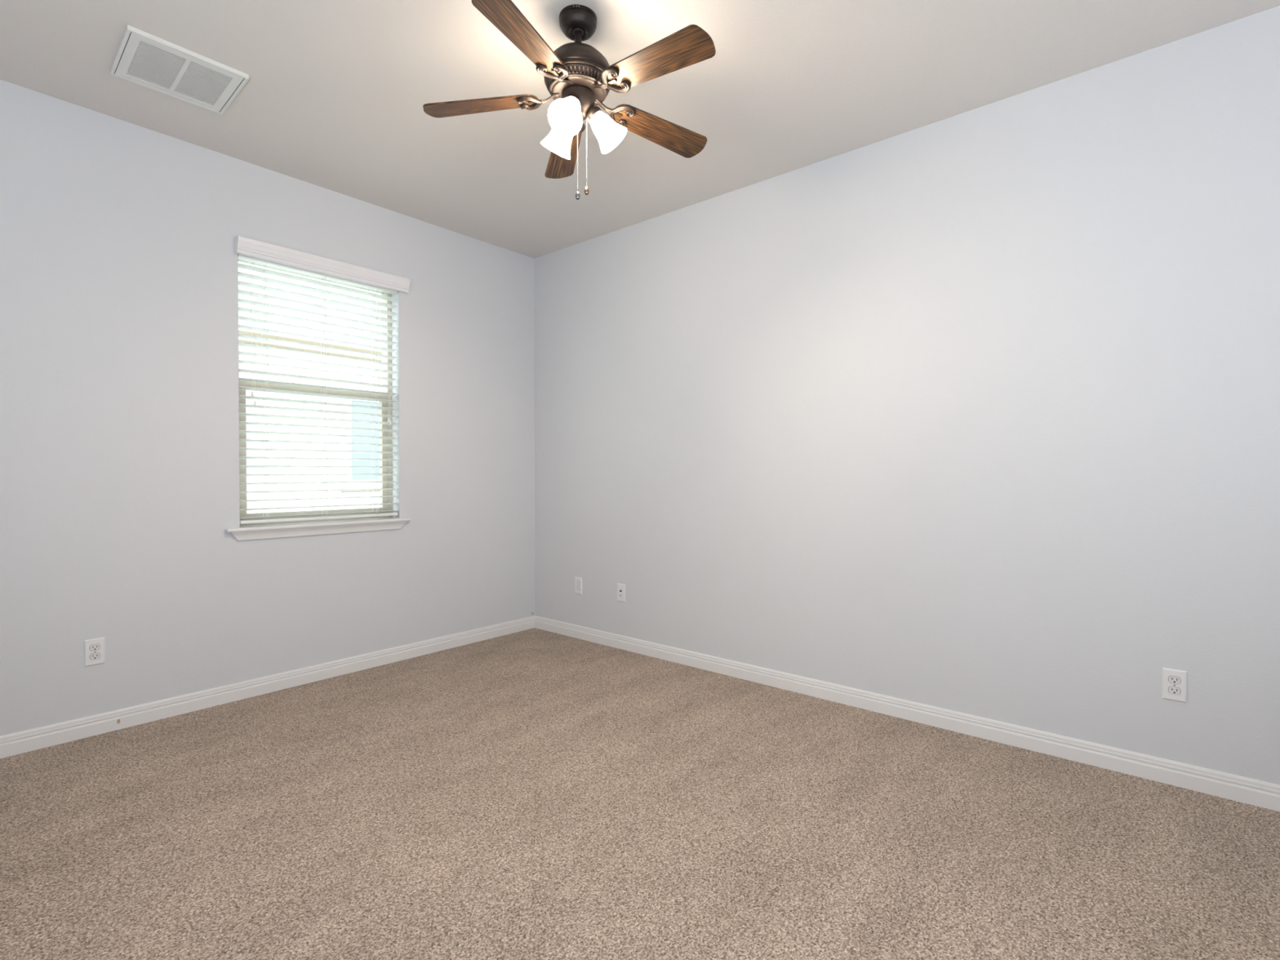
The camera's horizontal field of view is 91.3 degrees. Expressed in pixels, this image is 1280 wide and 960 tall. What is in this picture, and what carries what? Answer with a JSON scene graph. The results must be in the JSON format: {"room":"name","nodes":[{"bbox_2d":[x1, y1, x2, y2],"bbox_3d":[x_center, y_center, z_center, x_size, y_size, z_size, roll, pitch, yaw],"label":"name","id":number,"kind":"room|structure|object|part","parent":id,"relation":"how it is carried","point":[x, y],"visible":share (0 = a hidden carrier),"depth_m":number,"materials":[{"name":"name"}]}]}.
{"room":"empty bedroom","nodes":[
{"label":"empty bedroom","id":0,"kind":"room"},
{"bbox_2d":[0,79,534,736],"bbox_3d":[-2.190,-0.253,3.124,0.160,2.743,4.470,1,1,40],"label":"wall","id":1,"kind":"structure","parent":0,"point":[119,402],"depth_m":3.01,"materials":[{"name":"white paint"}]},
{"bbox_2d":[84,636,105,666],"bbox_3d":[-2.403,0.758,2.756,0.008,0.116,0.070,1,1,40],"label":"power outlet","id":2,"kind":"object","parent":1,"relation":"attached to","point":[94,649],"visible":1,"depth_m":2.75,"materials":[{"name":"white plastic"}]},
{"bbox_2d":[89,653,100,660],"bbox_3d":[-2.401,0.777,2.754,0.003,0.028,0.036,1,1,40],"label":"receptacle","id":3,"kind":"object","parent":2,"relation":"attached to","point":[93,656],"depth_m":2.75,"materials":[{"name":"white plastic"}]},
{"bbox_2d":[89,644,100,651],"bbox_3d":[-2.401,0.738,2.754,0.003,0.028,0.036,1,1,40],"label":"receptacle","id":4,"kind":"object","parent":2,"relation":"attached to","point":[93,647],"depth_m":2.75,"materials":[{"name":"white plastic"}]},
{"bbox_2d":[0,615,534,758],"bbox_3d":[-2.123,1.076,3.084,0.014,0.087,4.150,1,1,40],"label":"baseboard","id":5,"kind":"structure","parent":1,"relation":"attached to","point":[20,742],"depth_m":3.14,"materials":[{"name":"paint"}]},
{"bbox_2d":[225,259,411,540],"bbox_3d":[-1.806,-0.442,3.542,0.191,1.492,0.988,1,1,40],"label":"window","id":6,"kind":"structure","parent":1,"relation":"in","point":[323,526],"depth_m":3.56,"materials":[{"name":"beige plastic"}]},
{"bbox_3d":[-1.840,-0.161,3.579,0.030,0.752,0.810,1,1,40],"label":"sash","id":7,"kind":"part","parent":6,"relation":"part of","materials":[{"name":"beige plastic"}]},
{"bbox_3d":[-1.780,0.247,3.529,0.124,0.019,0.988,1,1,40],"label":"sill","id":8,"kind":"part","parent":6,"relation":"part of","materials":[{"name":"white paint"}]},
{"bbox_2d":[235,235,409,524],"bbox_3d":[-1.750,-0.504,3.522,0.110,1.450,0.926,1,1,40],"label":"window blind","id":9,"kind":"object","parent":6,"relation":"attached to","point":[250,250],"visible":0.98,"depth_m":3.47,"materials":[{"name":"white plastic"}]},
{"bbox_3d":[-1.998,-0.797,3.219,0.002,0.686,0.002,0,1,10],"label":"tilt cord","id":10,"kind":"part","parent":9,"relation":"part of","materials":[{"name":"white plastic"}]},
{"bbox_3d":[-1.991,-0.774,3.228,0.002,0.733,0.002,0,1,10],"label":"tilt cord","id":11,"kind":"part","parent":9,"relation":"part of","materials":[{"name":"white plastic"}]},
{"bbox_3d":[-1.979,-0.460,3.295,0.056,1.368,0.013,1,1,40],"label":"ladder cord","id":12,"kind":"part","parent":9,"relation":"part of","materials":[{"name":"white fabric"}]},
{"bbox_3d":[-1.781,-1.162,3.516,0.052,0.044,0.854,1,1,40],"label":"head rail","id":13,"kind":"part","parent":9,"relation":"part of","materials":[{"name":"white plastic"}]},
{"bbox_3d":[-1.782,0.213,3.533,0.050,0.018,0.854,1,1,40],"label":"rail","id":14,"kind":"part","parent":9,"relation":"part of","materials":[{"name":"white plastic"}]},
{"bbox_3d":[-1.784,-0.462,3.524,0.056,1.368,0.013,1,1,40],"label":"ladder cord","id":15,"kind":"part","parent":9,"relation":"part of","materials":[{"name":"white fabric"}]},
{"bbox_3d":[-1.592,-0.465,3.749,0.056,1.368,0.013,1,1,40],"label":"ladder cord","id":16,"kind":"part","parent":9,"relation":"part of","materials":[{"name":"white fabric"}]},
{"bbox_3d":[-1.521,-0.761,3.781,0.002,0.772,0.002,1,1,40],"label":"lift cord","id":17,"kind":"part","parent":9,"relation":"part of","materials":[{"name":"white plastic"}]},
{"bbox_3d":[-1.515,-0.755,3.788,0.002,0.784,0.002,1,1,40],"label":"lift cord","id":18,"kind":"part","parent":9,"relation":"part of","materials":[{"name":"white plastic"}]},
{"bbox_2d":[0,627,1279,959],"bbox_3d":[-0.204,1.200,1.455,5.370,0.120,4.470,1,1,40],"label":"floor","id":19,"kind":"structure","parent":0,"point":[534,793],"depth_m":2.00,"materials":[{"name":"beige carpet"}]},
{"bbox_2d":[0,0,1279,258],"bbox_3d":[-0.204,-1.663,1.419,5.370,0.120,4.470,1,1,40],"label":"ceiling","id":20,"kind":"structure","parent":0,"point":[334,95],"depth_m":2.52,"materials":[{"name":"white paint"}]},
{"bbox_2d":[110,24,248,114],"bbox_3d":[-1.825,-1.608,2.478,0.372,0.016,0.378,1,1,42],"label":"ceiling vent","id":21,"kind":"object","parent":20,"relation":"in","point":[142,58],"visible":1,"depth_m":2.46,"materials":[{"name":"white metal"}]},
{"bbox_2d":[422,0,715,199],"bbox_3d":[-0.183,-1.293,2.162,1.013,0.638,1.049,1,1,40],"label":"ceiling fan","id":22,"kind":"object","parent":20,"relation":"hanging from","point":[577,76],"visible":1,"depth_m":2.12,"materials":[{"name":"brown wood"}]},
{"bbox_3d":[-0.560,-1.321,2.207,0.407,0.006,0.125,-4,12,3],"label":"blade","id":23,"kind":"part","parent":22,"relation":"part of","materials":[{"name":"brown wood"}]},
{"bbox_3d":[-0.342,-1.317,1.866,0.125,0.006,0.407,13,9,20],"label":"blade","id":24,"kind":"part","parent":22,"relation":"part of","materials":[{"name":"brown wood"}]},
{"bbox_3d":[-0.283,-1.238,2.252,0.117,0.106,0.117,3,39,-43],"label":"lamp shade","id":25,"kind":"part","parent":22,"relation":"part of","materials":[{"name":"white glass"}]},
{"bbox_3d":[-0.304,-1.325,2.520,0.125,0.006,0.407,-13,0,-15],"label":"blade","id":26,"kind":"part","parent":22,"relation":"part of","materials":[{"name":"brown wood"}]},
{"bbox_3d":[-0.239,-1.236,2.097,0.117,0.106,0.117,17,-39,-7],"label":"lamp shade","id":27,"kind":"part","parent":22,"relation":"part of","materials":[{"name":"white glass"}]},
{"bbox_3d":[-0.235,-1.255,2.112,0.039,0.070,0.039,17,-39,-7],"label":"bulb","id":28,"kind":"part","parent":22,"relation":"part of","materials":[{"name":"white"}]},
{"bbox_3d":[-0.216,-1.139,2.171,0.002,0.261,0.002,1,1,40],"label":"pull chain","id":29,"kind":"part","parent":22,"relation":"part of","materials":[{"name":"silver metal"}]},
{"bbox_3d":[-0.187,-1.159,2.195,0.002,0.246,0.002,1,1,40],"label":"pull chain","id":30,"kind":"part","parent":22,"relation":"part of","materials":[{"name":"silver metal"}]},
{"bbox_3d":[-0.124,-1.237,2.202,0.117,0.106,0.117,-36,8,34],"label":"lamp shade","id":31,"kind":"part","parent":22,"relation":"part of","materials":[{"name":"white glass"}]},
{"bbox_3d":[0.074,-1.323,2.373,0.407,0.006,0.125,4,-14,-33],"label":"blade","id":32,"kind":"part","parent":22,"relation":"part of","materials":[{"name":"brown wood"}]},
{"bbox_3d":[0.050,-1.318,1.968,0.407,0.006,0.125,6,-8,39],"label":"blade","id":33,"kind":"part","parent":22,"relation":"part of","materials":[{"name":"brown wood"}]},
{"bbox_2d":[533,5,1279,784],"bbox_3d":[1.191,-0.252,3.080,5.050,2.743,0.160,1,1,40],"label":"wall","id":34,"kind":"structure","parent":0,"point":[976,411],"depth_m":2.73,"materials":[{"name":"white paint"}]},
{"bbox_2d":[574,577,582,594],"bbox_3d":[-0.430,0.737,4.359,0.070,0.116,0.008,1,1,40],"label":"power outlet","id":35,"kind":"object","parent":34,"relation":"attached to","point":[578,580],"visible":1,"depth_m":4.36,"materials":[{"name":"white plastic"}]},
{"bbox_2d":[617,582,625,602],"bbox_3d":[-0.126,0.739,4.098,0.070,0.116,0.012,1,1,40],"label":"plate","id":36,"kind":"object","parent":34,"relation":"attached to","point":[620,587],"visible":1,"depth_m":4.09,"materials":[{"name":"white plastic"}]},
{"bbox_2d":[534,615,1279,811],"bbox_3d":[1.135,1.077,3.030,5.050,0.087,0.014,1,1,40],"label":"baseboard","id":37,"kind":"structure","parent":34,"relation":"attached to","point":[1260,793],"depth_m":2.74,"materials":[{"name":"white paint"}]},
{"bbox_2d":[1161,667,1186,702],"bbox_3d":[1.978,0.759,2.313,0.070,0.116,0.008,1,1,40],"label":"power outlet","id":38,"kind":"object","parent":34,"relation":"attached to","point":[1174,681],"visible":1,"depth_m":2.31,"materials":[{"name":"white plastic"}]},
{"bbox_2d":[1168,686,1181,694],"bbox_3d":[1.976,0.779,2.312,0.036,0.028,0.003,1,1,40],"label":"receptacle","id":39,"kind":"object","parent":38,"relation":"attached to","point":[1171,690],"depth_m":2.31,"materials":[{"name":"white plastic"}]},
{"bbox_2d":[1168,675,1181,684],"bbox_3d":[1.976,0.740,2.311,0.036,0.028,0.003,1,1,40],"label":"receptacle","id":40,"kind":"object","parent":38,"relation":"attached to","point":[1171,679],"depth_m":2.31,"materials":[{"name":"white plastic"}]},
{"label":"outside","id":41,"kind":"structure","parent":0,"visible":0},
{"bbox_3d":[-12.369,1.576,14.519,29.600,0.200,60.000,1,1,40],"label":"ground","id":42,"kind":"structure","parent":41,"visible":0},
{"bbox_2d":[238,261,382,513],"bbox_3d":[-4.946,-1.294,8.176,3.080,5.700,18.000,1,1,40],"label":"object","id":43,"kind":"structure","parent":42,"relation":"on","point":[254,504],"depth_m":7.23,"materials":[{"name":"white"}]},
{"bbox_3d":[-3.188,0.126,7.947,0.080,0.025,1.180,1,1,40],"label":"sill","id":44,"kind":"part","parent":43,"relation":"part of","materials":[{"name":"white"}]},
{"bbox_3d":[-3.201,-0.486,7.950,0.015,0.990,0.980,1,1,40],"label":"pane","id":45,"kind":"part","parent":43,"relation":"part of","materials":[{"name":"blue"}]}
]}

